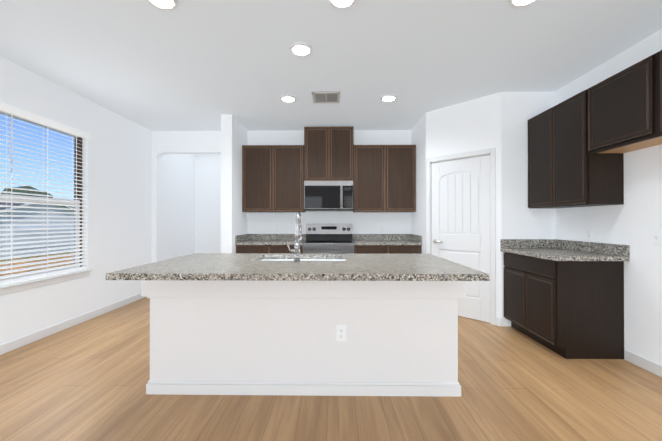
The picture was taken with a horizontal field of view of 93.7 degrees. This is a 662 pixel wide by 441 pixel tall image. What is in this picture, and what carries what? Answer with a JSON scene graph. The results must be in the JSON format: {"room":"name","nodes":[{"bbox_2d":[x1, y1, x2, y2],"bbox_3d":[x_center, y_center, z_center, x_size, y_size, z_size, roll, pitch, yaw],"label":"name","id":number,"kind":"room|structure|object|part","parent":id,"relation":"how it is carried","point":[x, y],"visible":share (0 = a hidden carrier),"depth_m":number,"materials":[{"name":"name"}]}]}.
{"room":"kitchen","nodes":[
{"label":"kitchen","id":0,"kind":"room"},
{"bbox_2d":[0,297,661,440],"bbox_3d":[-0.238,1.281,0.992,5.945,0.100,11.540,0,0,1],"label":"floor","id":1,"kind":"structure","parent":0,"point":[87,380],"depth_m":2.10,"materials":[{"name":"brown wood"}]},
{"bbox_2d":[236,246,270,252],"bbox_3d":[-1.154,0.804,4.874,0.491,0.879,0.637,0,0,1],"label":"base cabinet","id":2,"kind":"object","parent":1,"relation":"on","point":[239,249],"depth_m":4.56,"materials":[{"name":"wood"}]},
{"bbox_2d":[235,238,305,245],"bbox_3d":[-0.908,0.343,4.865,0.985,0.040,0.653,0,0,1],"label":"countertop","id":3,"kind":"structure","parent":2,"relation":"on","point":[250,241],"depth_m":4.58,"materials":[{"name":"grey stone"}]},
{"bbox_2d":[271,246,302,252],"bbox_3d":[-0.663,0.804,4.867,0.491,0.879,0.637,0,0,1],"label":"base cabinet","id":4,"kind":"object","parent":1,"relation":"on","point":[274,249],"depth_m":4.56,"materials":[{"name":"wood"}]},
{"bbox_2d":[141,256,469,396],"bbox_3d":[-0.196,0.797,2.565,2.270,0.878,0.800,0,0,1],"label":"kitchen island","id":5,"kind":"object","parent":1,"relation":"on","point":[296,323],"depth_m":2.20,"materials":[{"name":"white"}]},
{"bbox_2d":[106,253,489,279],"bbox_3d":[-0.198,0.338,2.405,2.260,0.046,1.160,0,0,1],"label":"island countertop","id":6,"kind":"structure","parent":5,"relation":"on","point":[196,266],"depth_m":1.99,"materials":[{"name":"grey stone"}]},
{"bbox_2d":[287,212,301,263],"bbox_3d":[-0.279,0.123,2.446,0.106,0.384,0.220,0,0,1],"label":"faucet","id":7,"kind":"object","parent":6,"relation":"on","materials":[{"name":"silver metal"}]},
{"bbox_2d":[336,325,345,340],"bbox_3d":[0.073,0.797,2.195,0.072,0.116,0.010,0,0,1],"label":"outlet","id":8,"kind":"object","parent":5,"relation":"attached to","point":[340,329],"depth_m":2.19,"materials":[{"name":"white plastic"}]},
{"bbox_2d":[302,224,353,253],"bbox_3d":[-0.034,0.648,4.811,0.760,1.190,0.702,0,0,1],"label":"range","id":9,"kind":"object","parent":1,"relation":"on","point":[328,238],"visible":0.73,"depth_m":5.06,"materials":[{"name":"silver metal"}]},
{"bbox_2d":[354,242,390,253],"bbox_3d":[0.595,0.804,4.852,0.490,0.879,0.637,0,0,1],"label":"base cabinet","id":10,"kind":"object","parent":1,"relation":"on","point":[357,249],"depth_m":4.54,"materials":[{"name":"wood"}]},
{"bbox_2d":[352,238,421,245],"bbox_3d":[0.840,0.343,4.843,0.983,0.040,0.653,0,0,1],"label":"countertop","id":11,"kind":"structure","parent":10,"relation":"on","point":[358,241],"depth_m":4.56,"materials":[{"name":"grey stone"}]},
{"bbox_2d":[391,246,421,253],"bbox_3d":[1.085,0.804,4.846,0.490,0.879,0.637,0,0,1],"label":"base cabinet","id":12,"kind":"object","parent":1,"relation":"on","point":[394,249],"depth_m":4.53,"materials":[{"name":"wood"}]},
{"bbox_2d":[500,239,629,358],"bbox_3d":[2.299,0.728,3.174,0.643,1.020,0.913,0,0,1],"label":"base cabinet","id":13,"kind":"object","parent":1,"relation":"on","point":[564,299],"visible":1,"depth_m":2.77,"materials":[{"name":"wood"}]},
{"bbox_2d":[0,29,661,364],"bbox_3d":[-0.238,-0.144,0.997,5.945,2.750,11.540,0,0,1],"label":"wall","id":14,"kind":"structure","parent":0,"point":[150,196],"depth_m":3.96,"materials":[{"name":"white paint"}]},
{"bbox_2d":[0,102,91,294],"bbox_3d":[-3.109,-0.215,3.333,0.204,1.812,1.260,0,0,1],"label":"window unit","id":15,"kind":"structure","parent":14,"relation":"in","point":[13,283],"depth_m":3.30,"materials":[{"name":"white plastic"}]},
{"bbox_3d":[-3.050,0.650,3.330,0.086,0.080,1.150,0,0,1],"label":"sill","id":16,"kind":"part","parent":15,"relation":"part of","materials":[{"name":"white"}]},
{"bbox_2d":[0,293,144,354],"bbox_3d":[-3.063,1.183,0.308,0.030,0.092,9.820,0,0,1],"label":"baseboard","id":17,"kind":"structure","parent":14,"relation":"attached to","point":[17,343],"depth_m":3.48,"materials":[{"name":"white wood"}]},
{"bbox_2d":[235,234,246,241],"bbox_3d":[-1.391,0.273,4.864,0.020,0.100,0.628,0,0,1],"label":"backsplash","id":18,"kind":"structure","parent":14,"relation":"attached to","point":[239,238],"depth_m":4.78,"materials":[{"name":"grey stone"}]},
{"bbox_2d":[242,145,273,211],"bbox_3d":[-1.154,-0.661,5.032,0.487,1.050,0.330,0,0,1],"label":"upper cabinet","id":19,"kind":"object","parent":14,"relation":"attached to","point":[257,160],"depth_m":4.87,"materials":[{"name":"brown wood"}]},
{"bbox_2d":[274,142,305,211],"bbox_3d":[-0.667,-0.661,5.026,0.488,1.050,0.330,0,0,1],"label":"upper cabinet","id":20,"kind":"object","parent":14,"relation":"attached to","point":[289,160],"depth_m":4.87,"materials":[{"name":"brown wood"}]},
{"bbox_2d":[304,127,329,180],"bbox_3d":[-0.226,-1.045,5.022,0.388,0.861,0.330,0,0,1],"label":"upper cabinet","id":21,"kind":"object","parent":14,"relation":"attached to","point":[317,139],"depth_m":4.86,"materials":[{"name":"brown wood"}]},
{"bbox_2d":[304,181,352,211],"bbox_3d":[-0.033,-0.380,4.953,0.756,0.463,0.459,0,0,1],"label":"microwave","id":22,"kind":"object","parent":21,"relation":"attached to","point":[328,196],"visible":1,"depth_m":4.77,"materials":[{"name":"silver metal"}]},
{"bbox_2d":[247,234,410,237],"bbox_3d":[-0.031,0.274,5.171,2.732,0.100,0.020,0,0,1],"label":"backsplash","id":23,"kind":"structure","parent":14,"relation":"attached to","point":[248,235],"depth_m":5.16,"materials":[{"name":"grey stone"}]},
{"bbox_2d":[330,126,353,185],"bbox_3d":[0.162,-1.046,5.017,0.388,0.861,0.330,0,0,1],"label":"upper cabinet","id":24,"kind":"object","parent":14,"relation":"attached to","point":[341,137],"depth_m":4.86,"materials":[{"name":"brown wood"}]},
{"bbox_2d":[353,145,385,211],"bbox_3d":[0.603,-0.661,5.010,0.487,1.050,0.330,0,0,1],"label":"upper cabinet","id":25,"kind":"object","parent":14,"relation":"attached to","point":[381,177],"depth_m":4.85,"materials":[{"name":"brown wood"}]},
{"bbox_2d":[380,226,384,232],"bbox_3d":[0.858,0.144,5.167,0.072,0.116,0.010,0,0,1],"label":"electrical outlet","id":26,"kind":"object","parent":14,"relation":"attached to","point":[382,229],"visible":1,"depth_m":5.17,"materials":[{"name":"white plastic"}]},
{"bbox_2d":[386,145,415,211],"bbox_3d":[1.089,-0.661,5.004,0.486,1.050,0.330,0,0,1],"label":"upper cabinet","id":27,"kind":"object","parent":14,"relation":"attached to","point":[400,159],"depth_m":4.84,"materials":[{"name":"brown wood"}]},
{"bbox_2d":[411,234,421,241],"bbox_3d":[1.321,0.273,4.830,0.020,0.100,0.628,0,0,1],"label":"backsplash","id":28,"kind":"structure","parent":14,"relation":"attached to","point":[414,238],"depth_m":4.75,"materials":[{"name":"grey stone"}]},
{"bbox_2d":[426,148,495,324],"bbox_3d":[1.677,0.190,4.031,0.191,2.102,0.892,0,0,-44],"label":"door frame","id":29,"kind":"structure","parent":14,"relation":"in","point":[491,152],"depth_m":3.72,"materials":[{"name":"white painted wood"}]},
{"bbox_3d":[1.434,0.286,4.188,0.106,0.064,0.140,0,0,1],"label":"handle","id":30,"kind":"part","parent":29,"relation":"part of","materials":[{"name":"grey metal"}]},
{"bbox_2d":[432,155,489,322],"bbox_3d":[1.665,0.221,4.019,0.035,2.024,0.762,0,0,-44],"label":"pantry door","id":31,"kind":"structure","parent":29,"relation":"attached to","point":[461,209],"depth_m":3.94,"materials":[{"name":"white wood"}]},
{"bbox_2d":[528,108,551,207],"bbox_3d":[2.459,-0.661,3.417,0.326,1.040,0.429,0,0,1],"label":"upper cabinet","id":32,"kind":"object","parent":14,"relation":"attached to","point":[539,126],"depth_m":3.40,"materials":[{"name":"brown wood"}]},
{"bbox_2d":[552,89,623,207],"bbox_3d":[2.453,-0.663,2.989,0.326,1.040,0.428,0,0,1],"label":"upper cabinet","id":33,"kind":"object","parent":14,"relation":"attached to","point":[580,144],"depth_m":2.87,"materials":[{"name":"brown wood"}]},
{"bbox_2d":[586,228,591,239],"bbox_3d":[2.617,0.138,3.150,0.010,0.116,0.072,0,0,1],"label":"electrical outlet","id":34,"kind":"object","parent":14,"relation":"attached to","point":[588,233],"visible":1,"depth_m":3.14,"materials":[{"name":"white plastic"}]},
{"bbox_2d":[588,55,661,153],"bbox_3d":[2.447,-0.897,2.474,0.326,0.575,0.600,0,0,1],"label":"upper cabinet","id":35,"kind":"object","parent":14,"relation":"attached to","point":[620,105],"depth_m":2.45,"materials":[{"name":"brown wood"}]},
{"bbox_2d":[624,350,661,376],"bbox_3d":[2.563,1.178,-0.958,0.013,0.092,7.430,0,0,1],"label":"baseboard","id":36,"kind":"structure","parent":14,"relation":"attached to","point":[645,363],"depth_m":2.58,"materials":[{"name":"white wood"}]},
{"bbox_2d":[652,230,661,244],"bbox_3d":[2.608,0.136,2.482,0.010,0.116,0.072,0,0,1],"label":"electrical outlet","id":37,"kind":"object","parent":14,"relation":"attached to","point":[657,236],"visible":1,"depth_m":2.48,"materials":[{"name":"white plastic"}]},
{"bbox_2d":[652,50,661,137],"bbox_3d":[2.439,-0.899,1.872,0.326,0.575,0.603,0,0,1],"label":"upper cabinet","id":38,"kind":"object","parent":14,"relation":"attached to","point":[657,57],"depth_m":2.19,"materials":[{"name":"brown wood"}]},
{"bbox_2d":[0,0,661,130],"bbox_3d":[-0.238,-1.569,1.002,5.945,0.100,11.540,0,0,1],"label":"ceiling","id":39,"kind":"structure","parent":0,"point":[194,65],"depth_m":2.79,"materials":[{"name":"grey paint"}]},
{"bbox_2d":[147,0,177,9],"bbox_3d":[-1.157,-1.506,2.117,0.200,0.018,0.200,0,0,1],"label":"recessed light","id":40,"kind":"object","parent":39,"relation":"in","point":[166,4],"visible":0.94,"depth_m":2.15,"materials":[{"name":"white plastic"}]},
{"bbox_2d":[280,95,295,101],"bbox_3d":[-0.527,-1.500,3.827,0.200,0.018,0.200,0,0,1],"label":"recessed light","id":41,"kind":"object","parent":39,"relation":"in","point":[287,98],"visible":1,"depth_m":3.79,"materials":[{"name":"white plastic"}]},
{"bbox_2d":[290,42,311,55],"bbox_3d":[-0.264,-1.504,2.732,0.200,0.018,0.200,0,0,1],"label":"recessed light","id":42,"kind":"object","parent":39,"relation":"in","point":[300,49],"visible":1,"depth_m":2.71,"materials":[{"name":"white"}]},
{"bbox_2d":[312,91,339,102],"bbox_3d":[-0.058,-1.503,3.799,0.330,0.013,0.330,0,0,1],"label":"ceiling vent","id":43,"kind":"object","parent":39,"relation":"in","point":[326,97],"visible":1,"depth_m":3.80,"materials":[{"name":"grey metal"}]},
{"bbox_2d":[328,0,355,8],"bbox_3d":[0.077,-1.506,2.102,0.200,0.018,0.200,0,0,1],"label":"recessed light","id":44,"kind":"object","parent":39,"relation":"in","point":[341,4],"visible":0.92,"depth_m":2.14,"materials":[{"name":"white"}]},
{"bbox_2d":[380,94,396,101],"bbox_3d":[0.708,-1.500,3.812,0.200,0.018,0.200,0,0,1],"label":"recessed light","id":45,"kind":"object","parent":39,"relation":"in","point":[388,98],"visible":0.94,"depth_m":3.79,"materials":[{"name":"white plastic"}]},
{"bbox_2d":[509,0,536,6],"bbox_3d":[1.310,-1.506,2.086,0.200,0.018,0.200,0,0,1],"label":"recessed light","id":46,"kind":"object","parent":39,"relation":"in","point":[517,3],"visible":1,"depth_m":2.13,"materials":[{"name":"white plastic"}]},
{"label":"outside","id":47,"kind":"structure","parent":0,"visible":0},
{"bbox_2d":[0,252,69,260],"bbox_3d":[-31.446,2.378,15.251,56.825,0.200,90.000,0,0,1],"label":"ground","id":48,"kind":"structure","parent":47,"point":[35,256],"depth_m":19.76,"materials":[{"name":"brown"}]},
{"bbox_2d":[1,186,52,197],"bbox_3d":[-30.288,-0.518,30.404,4.650,5.690,3.334,0,0,1],"label":"trees","id":49,"kind":"object","parent":48,"relation":"on","point":[27,191],"depth_m":29.60,"materials":[{"name":"green plant"}]},
{"bbox_2d":[0,252,73,275],"bbox_3d":[-5.490,1.476,8.989,0.110,1.562,26.121,0,0,1],"label":"fence","id":50,"kind":"object","parent":48,"relation":"on","point":[2,265],"depth_m":5.83,"materials":[{"name":"brown"}]},
{"bbox_2d":[0,196,73,256],"bbox_3d":[-23.760,0.318,21.462,8.640,3.960,6.700,0,0,1],"label":"garage","id":51,"kind":"structure","parent":48,"relation":"on","point":[34,218],"depth_m":20.84,"materials":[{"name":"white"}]}
]}

